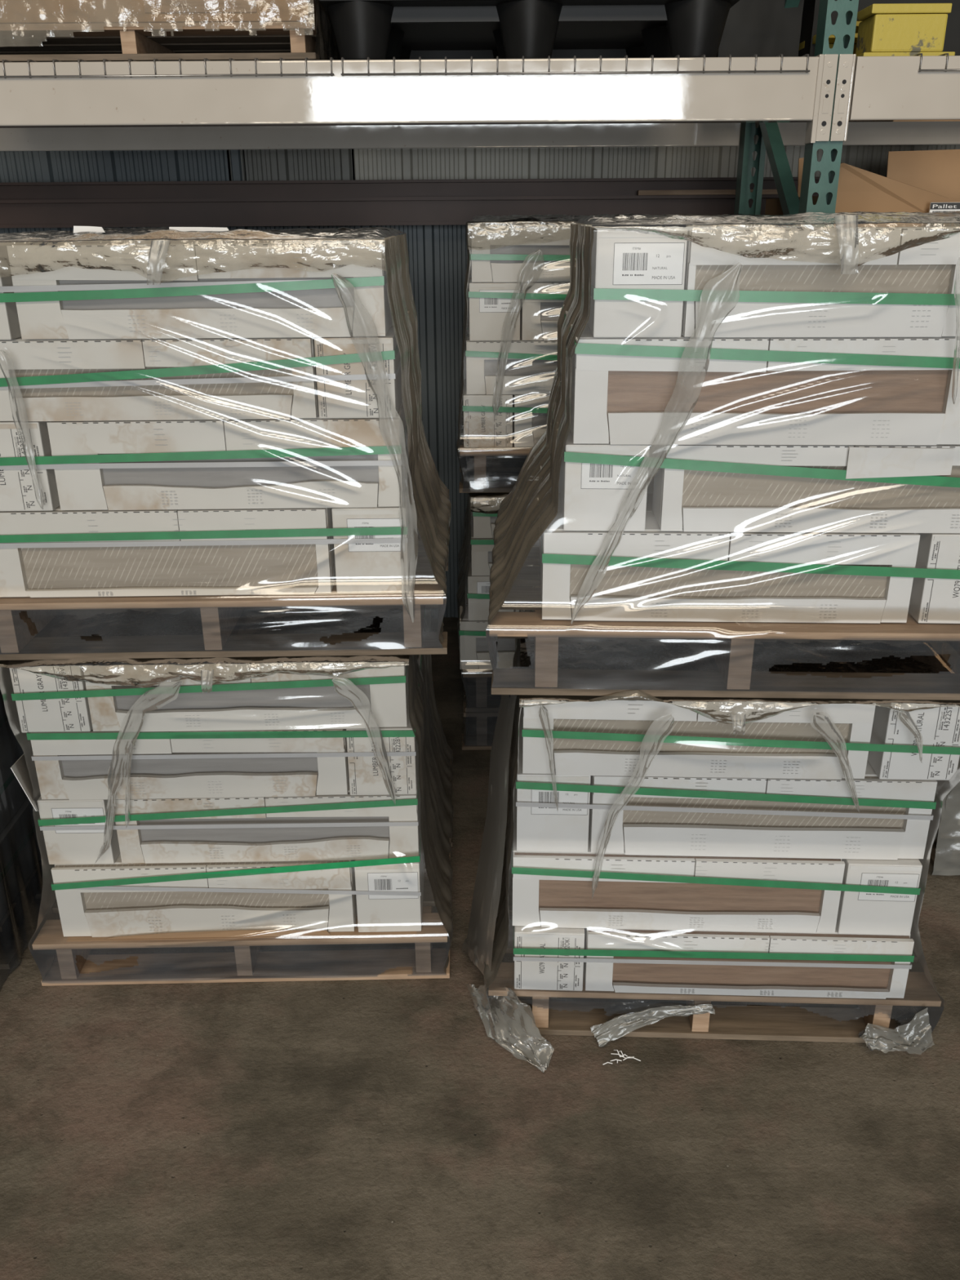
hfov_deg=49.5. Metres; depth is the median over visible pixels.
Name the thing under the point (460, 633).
strap
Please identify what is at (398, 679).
strap
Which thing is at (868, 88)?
beam
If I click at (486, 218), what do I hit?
film
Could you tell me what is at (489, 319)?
box
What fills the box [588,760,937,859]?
box
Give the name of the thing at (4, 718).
strap
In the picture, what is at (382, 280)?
strap
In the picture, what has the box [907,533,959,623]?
box
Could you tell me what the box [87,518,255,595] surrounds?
print
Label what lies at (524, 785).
strap
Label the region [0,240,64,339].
box
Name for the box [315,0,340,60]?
film
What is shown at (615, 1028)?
scrap
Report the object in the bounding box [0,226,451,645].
film
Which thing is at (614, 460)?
strap
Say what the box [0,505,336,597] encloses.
box
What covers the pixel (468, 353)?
strap
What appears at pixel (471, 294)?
strap
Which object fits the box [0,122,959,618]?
wall
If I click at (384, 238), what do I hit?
box
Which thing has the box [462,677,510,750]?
wooden pallet
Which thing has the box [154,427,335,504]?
print
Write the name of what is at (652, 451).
box
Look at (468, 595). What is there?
strap
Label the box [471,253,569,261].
strap
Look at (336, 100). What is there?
beam
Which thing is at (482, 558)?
box
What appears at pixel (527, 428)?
box
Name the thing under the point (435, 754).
film
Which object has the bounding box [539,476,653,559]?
box
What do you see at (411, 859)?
strap
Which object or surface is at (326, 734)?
strap
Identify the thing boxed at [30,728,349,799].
box
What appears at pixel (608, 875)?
strap
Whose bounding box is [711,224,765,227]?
box
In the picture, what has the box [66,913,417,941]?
sheet
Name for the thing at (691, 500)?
box
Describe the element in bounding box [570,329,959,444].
box
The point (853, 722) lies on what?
box
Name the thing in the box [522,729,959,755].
strap
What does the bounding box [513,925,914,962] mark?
strap
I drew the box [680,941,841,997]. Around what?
print
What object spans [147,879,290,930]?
print
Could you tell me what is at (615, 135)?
beam
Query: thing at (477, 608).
box
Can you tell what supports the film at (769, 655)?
attached to the wooden pallet at (735, 1022)
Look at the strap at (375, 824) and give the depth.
2.44 m
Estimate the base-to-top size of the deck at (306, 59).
0.047 m
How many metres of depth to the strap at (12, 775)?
2.66 m
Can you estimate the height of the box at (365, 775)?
0.172 m
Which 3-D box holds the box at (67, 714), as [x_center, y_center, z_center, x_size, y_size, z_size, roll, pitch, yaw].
[-0.965,-0.005,2.646,0.155,0.176,0.709,-1,22,-1]
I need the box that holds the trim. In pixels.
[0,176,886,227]
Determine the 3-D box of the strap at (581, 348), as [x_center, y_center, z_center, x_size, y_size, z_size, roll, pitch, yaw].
[0.623,-0.650,2.214,0.874,0.053,0.811,1,22,2]
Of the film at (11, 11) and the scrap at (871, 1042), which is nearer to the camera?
the scrap at (871, 1042)
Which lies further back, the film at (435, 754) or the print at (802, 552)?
the film at (435, 754)
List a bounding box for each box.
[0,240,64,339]
[0,337,319,421]
[0,421,59,511]
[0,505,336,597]
[0,688,18,766]
[0,743,27,833]
[0,797,40,920]
[6,240,390,339]
[8,665,92,733]
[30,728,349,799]
[37,795,119,864]
[44,239,392,327]
[47,405,405,510]
[51,853,356,937]
[73,238,386,241]
[82,662,408,732]
[115,768,420,863]
[314,311,409,418]
[331,474,418,593]
[346,628,423,795]
[354,828,424,932]
[400,400,408,487]
[459,605,515,669]
[462,378,512,447]
[466,336,557,394]
[467,271,520,341]
[467,520,513,620]
[471,224,711,282]
[471,526,494,575]
[473,497,505,537]
[512,394,655,447]
[512,818,844,933]
[513,784,516,818]
[514,922,584,991]
[516,702,591,852]
[520,281,569,340]
[522,699,875,779]
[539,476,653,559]
[540,466,654,476]
[540,493,653,582]
[541,511,919,623]
[559,430,649,531]
[570,323,590,329]
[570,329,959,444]
[583,928,914,999]
[586,226,688,337]
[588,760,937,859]
[648,448,655,457]
[652,444,959,533]
[681,226,959,337]
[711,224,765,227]
[798,3,955,57]
[835,858,922,935]
[867,702,959,780]
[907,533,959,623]
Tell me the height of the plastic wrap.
0.838 m
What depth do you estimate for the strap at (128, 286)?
1.99 m
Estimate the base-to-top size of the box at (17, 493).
0.184 m
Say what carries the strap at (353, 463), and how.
attached to the box at (17, 493)
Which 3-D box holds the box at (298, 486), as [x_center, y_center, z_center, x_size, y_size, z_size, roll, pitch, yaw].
[-0.517,-0.386,2.200,0.708,0.184,0.160,-1,22,-1]
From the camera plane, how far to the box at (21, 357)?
2.07 m
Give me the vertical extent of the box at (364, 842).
0.176 m
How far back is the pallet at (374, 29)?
2.73 m
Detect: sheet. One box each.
[10,754,39,811]
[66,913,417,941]
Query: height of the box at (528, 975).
0.158 m
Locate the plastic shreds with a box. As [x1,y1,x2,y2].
[602,1049,640,1064]
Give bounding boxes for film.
[0,0,336,50]
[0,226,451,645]
[0,583,453,982]
[0,855,42,959]
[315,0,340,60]
[456,213,771,487]
[456,455,527,745]
[483,564,959,1040]
[485,211,959,687]
[929,642,959,875]
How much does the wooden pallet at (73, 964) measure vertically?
0.125 m
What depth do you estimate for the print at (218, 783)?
2.40 m
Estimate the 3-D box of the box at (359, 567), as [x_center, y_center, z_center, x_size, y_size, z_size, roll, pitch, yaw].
[-0.235,-0.321,2.532,0.155,0.188,0.709,-1,22,0]
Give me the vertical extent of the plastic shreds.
0.012 m
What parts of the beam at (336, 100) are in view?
plate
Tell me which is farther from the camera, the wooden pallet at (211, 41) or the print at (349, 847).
the wooden pallet at (211, 41)
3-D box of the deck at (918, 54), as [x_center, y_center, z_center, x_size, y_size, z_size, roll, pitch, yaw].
[1.314,-1.633,3.070,0.462,0.047,1.090,0,22,0]
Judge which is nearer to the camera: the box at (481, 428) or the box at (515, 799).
the box at (515, 799)
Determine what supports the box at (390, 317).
on the box at (356, 398)
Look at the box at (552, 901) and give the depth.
2.28 m
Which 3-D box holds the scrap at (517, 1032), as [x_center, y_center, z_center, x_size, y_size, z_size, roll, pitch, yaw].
[0.047,0.840,2.366,0.286,0.154,0.071,19,29,39]
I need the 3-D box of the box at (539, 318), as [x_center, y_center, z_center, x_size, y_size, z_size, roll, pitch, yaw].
[0.482,-1.027,3.232,0.708,0.168,0.160,-1,22,0]
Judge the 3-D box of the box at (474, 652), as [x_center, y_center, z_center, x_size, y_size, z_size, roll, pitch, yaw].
[0.284,-0.012,3.642,0.708,0.178,0.160,-1,22,0]
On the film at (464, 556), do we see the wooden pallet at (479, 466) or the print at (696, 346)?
the wooden pallet at (479, 466)
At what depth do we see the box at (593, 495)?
1.96 m
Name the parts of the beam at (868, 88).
plate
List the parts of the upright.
post, post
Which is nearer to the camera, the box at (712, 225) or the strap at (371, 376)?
the strap at (371, 376)
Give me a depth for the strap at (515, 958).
2.30 m
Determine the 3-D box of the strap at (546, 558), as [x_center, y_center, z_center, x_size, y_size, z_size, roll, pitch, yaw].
[0.581,-0.291,2.362,0.890,0.048,0.811,1,22,2]
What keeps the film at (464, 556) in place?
attached to the wooden pallet at (481, 702)
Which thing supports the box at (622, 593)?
on the wooden pallet at (731, 644)
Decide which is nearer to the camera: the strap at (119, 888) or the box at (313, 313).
the box at (313, 313)
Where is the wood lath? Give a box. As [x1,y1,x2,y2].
[637,189,777,195]
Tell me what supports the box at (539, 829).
on the box at (552, 901)
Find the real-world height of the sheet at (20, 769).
0.314 m
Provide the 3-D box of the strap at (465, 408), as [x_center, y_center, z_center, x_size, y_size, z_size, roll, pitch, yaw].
[0.378,-0.868,3.643,0.874,0.045,0.811,-1,22,0]
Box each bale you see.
[716,0,804,57]
[798,0,959,56]
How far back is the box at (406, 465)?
2.34 m
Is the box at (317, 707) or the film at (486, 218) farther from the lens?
the film at (486, 218)
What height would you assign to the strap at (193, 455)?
0.034 m
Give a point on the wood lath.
(703, 192)
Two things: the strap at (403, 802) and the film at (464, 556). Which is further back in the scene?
the film at (464, 556)
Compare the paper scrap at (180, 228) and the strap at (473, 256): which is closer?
the paper scrap at (180, 228)
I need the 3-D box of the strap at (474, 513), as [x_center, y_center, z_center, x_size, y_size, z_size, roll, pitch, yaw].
[0.408,-0.558,3.769,0.874,0.036,0.811,-1,22,0]
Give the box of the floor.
[0,617,959,1279]
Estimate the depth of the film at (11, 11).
2.62 m
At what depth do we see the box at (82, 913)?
2.52 m
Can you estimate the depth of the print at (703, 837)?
2.21 m
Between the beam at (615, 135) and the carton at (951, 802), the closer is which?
the carton at (951, 802)
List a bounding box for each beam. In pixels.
[0,53,838,144]
[0,122,740,152]
[777,121,959,146]
[830,53,959,141]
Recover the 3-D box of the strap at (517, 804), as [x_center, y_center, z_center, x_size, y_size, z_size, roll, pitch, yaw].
[0.529,0.209,2.569,0.873,0.027,0.808,1,22,2]
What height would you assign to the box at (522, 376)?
0.160 m
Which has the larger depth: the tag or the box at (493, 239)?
the box at (493, 239)
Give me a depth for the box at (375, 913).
2.52 m
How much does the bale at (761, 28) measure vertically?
0.500 m
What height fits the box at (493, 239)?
0.158 m
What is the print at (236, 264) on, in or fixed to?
attached to the box at (313, 313)
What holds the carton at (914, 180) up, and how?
on the floor
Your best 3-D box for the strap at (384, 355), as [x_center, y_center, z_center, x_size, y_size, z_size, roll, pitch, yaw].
[-0.612,-0.684,2.425,0.874,0.067,0.811,-1,22,-1]
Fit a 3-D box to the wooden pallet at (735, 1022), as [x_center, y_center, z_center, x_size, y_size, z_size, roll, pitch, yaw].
[0.546,0.671,2.820,1.018,0.125,0.986,1,22,2]
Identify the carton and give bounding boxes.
[764,149,959,615]
[938,642,959,825]
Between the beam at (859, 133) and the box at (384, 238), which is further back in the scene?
the beam at (859, 133)
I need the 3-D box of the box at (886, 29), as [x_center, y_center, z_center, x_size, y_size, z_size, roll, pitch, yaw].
[1.121,-1.721,3.053,0.240,0.128,0.754,0,22,0]
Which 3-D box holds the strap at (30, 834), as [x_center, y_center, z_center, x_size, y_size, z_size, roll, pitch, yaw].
[-1.583,0.582,2.621,0.783,0.016,0.713,-1,22,-1]
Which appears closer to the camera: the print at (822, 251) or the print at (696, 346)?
the print at (822, 251)
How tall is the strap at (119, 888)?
0.049 m
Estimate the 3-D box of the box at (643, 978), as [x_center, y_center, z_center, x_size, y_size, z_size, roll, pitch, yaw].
[0.594,0.695,2.378,0.708,0.158,0.160,1,22,2]
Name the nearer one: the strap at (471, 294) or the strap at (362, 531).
the strap at (362, 531)
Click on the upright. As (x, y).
(770, 140)
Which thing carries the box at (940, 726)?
on the box at (642, 833)
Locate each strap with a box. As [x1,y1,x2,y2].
[0,274,386,302]
[0,279,322,292]
[0,344,399,386]
[0,360,400,389]
[0,424,407,466]
[0,433,408,469]
[0,503,412,542]
[0,516,411,548]
[0,713,8,727]
[0,773,15,795]
[0,825,35,882]
[11,662,407,700]
[26,608,425,739]
[31,740,417,760]
[37,782,418,826]
[40,792,420,830]
[51,833,421,890]
[53,849,423,895]
[458,627,485,635]
[462,405,547,413]
[465,325,557,360]
[466,575,489,599]
[468,291,567,299]
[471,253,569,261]
[471,539,493,544]
[472,511,497,516]
[511,845,920,894]
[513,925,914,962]
[513,941,911,968]
[515,778,936,808]
[515,781,933,820]
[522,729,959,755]
[541,534,959,579]
[562,306,959,368]
[563,449,959,487]
[591,284,959,305]
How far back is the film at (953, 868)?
2.95 m
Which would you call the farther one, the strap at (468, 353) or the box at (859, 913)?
the strap at (468, 353)
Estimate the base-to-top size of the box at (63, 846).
0.176 m
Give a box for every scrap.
[73,226,105,232]
[168,226,229,231]
[466,983,554,1072]
[590,1004,715,1047]
[858,1022,932,1052]
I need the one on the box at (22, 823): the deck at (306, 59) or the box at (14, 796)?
the box at (14, 796)
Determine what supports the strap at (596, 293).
attached to the box at (620, 260)
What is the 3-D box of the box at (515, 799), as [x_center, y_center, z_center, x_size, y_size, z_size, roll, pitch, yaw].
[0.435,0.468,2.483,0.708,0.182,0.152,1,22,2]
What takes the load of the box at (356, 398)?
on the box at (298, 486)
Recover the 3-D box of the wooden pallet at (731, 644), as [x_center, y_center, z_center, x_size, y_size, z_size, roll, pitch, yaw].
[0.581,-0.138,2.484,1.093,0.141,0.995,1,22,2]
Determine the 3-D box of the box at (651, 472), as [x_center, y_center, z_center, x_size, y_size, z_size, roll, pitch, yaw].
[0.499,-0.323,2.511,0.708,0.180,0.152,1,22,2]
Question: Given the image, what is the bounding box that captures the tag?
[926,202,959,226]
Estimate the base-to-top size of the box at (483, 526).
0.144 m
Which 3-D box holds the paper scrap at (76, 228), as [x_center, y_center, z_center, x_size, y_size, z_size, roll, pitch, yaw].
[-0.788,-0.833,2.126,0.070,0.023,0.050,0,22,0]
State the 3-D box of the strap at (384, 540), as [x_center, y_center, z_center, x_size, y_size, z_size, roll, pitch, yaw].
[-0.599,-0.355,2.560,0.879,0.012,0.808,-1,22,-1]
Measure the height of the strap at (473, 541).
0.025 m
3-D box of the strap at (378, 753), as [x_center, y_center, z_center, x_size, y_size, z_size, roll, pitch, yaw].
[-0.591,0.113,2.750,0.873,0.013,0.808,-1,22,-1]
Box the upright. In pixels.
[733,0,858,227]
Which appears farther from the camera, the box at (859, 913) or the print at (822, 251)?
the box at (859, 913)
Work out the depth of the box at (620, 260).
1.81 m
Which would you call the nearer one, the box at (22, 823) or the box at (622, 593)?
the box at (622, 593)
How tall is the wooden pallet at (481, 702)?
0.147 m
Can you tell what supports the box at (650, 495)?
on the wooden pallet at (731, 644)
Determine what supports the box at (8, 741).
on the box at (14, 796)
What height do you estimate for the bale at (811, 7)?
0.500 m
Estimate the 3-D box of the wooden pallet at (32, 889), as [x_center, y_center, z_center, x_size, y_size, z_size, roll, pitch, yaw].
[-1.678,0.702,2.772,1.000,0.130,0.980,-1,22,-1]
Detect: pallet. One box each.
[0,22,339,62]
[0,488,449,660]
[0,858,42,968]
[31,760,453,986]
[318,0,739,59]
[458,402,655,493]
[462,598,510,711]
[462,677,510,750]
[488,499,959,700]
[488,838,941,1044]
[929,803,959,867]
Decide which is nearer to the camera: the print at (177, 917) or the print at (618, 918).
the print at (618, 918)
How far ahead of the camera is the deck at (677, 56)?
2.57 m
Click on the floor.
(360, 1129)
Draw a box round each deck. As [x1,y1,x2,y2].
[0,57,333,78]
[341,53,809,75]
[914,53,959,71]
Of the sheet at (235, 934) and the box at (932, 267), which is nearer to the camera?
the box at (932, 267)
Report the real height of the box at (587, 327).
0.188 m
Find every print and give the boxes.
[57,346,246,415]
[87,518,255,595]
[120,251,312,330]
[127,740,287,794]
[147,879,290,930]
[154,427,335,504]
[185,663,343,726]
[204,803,360,858]
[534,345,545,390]
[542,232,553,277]
[608,866,777,928]
[624,700,799,773]
[650,540,837,617]
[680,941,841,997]
[690,346,895,437]
[690,782,864,851]
[774,453,958,528]
[808,236,938,327]
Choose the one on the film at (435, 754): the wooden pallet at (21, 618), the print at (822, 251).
the wooden pallet at (21, 618)

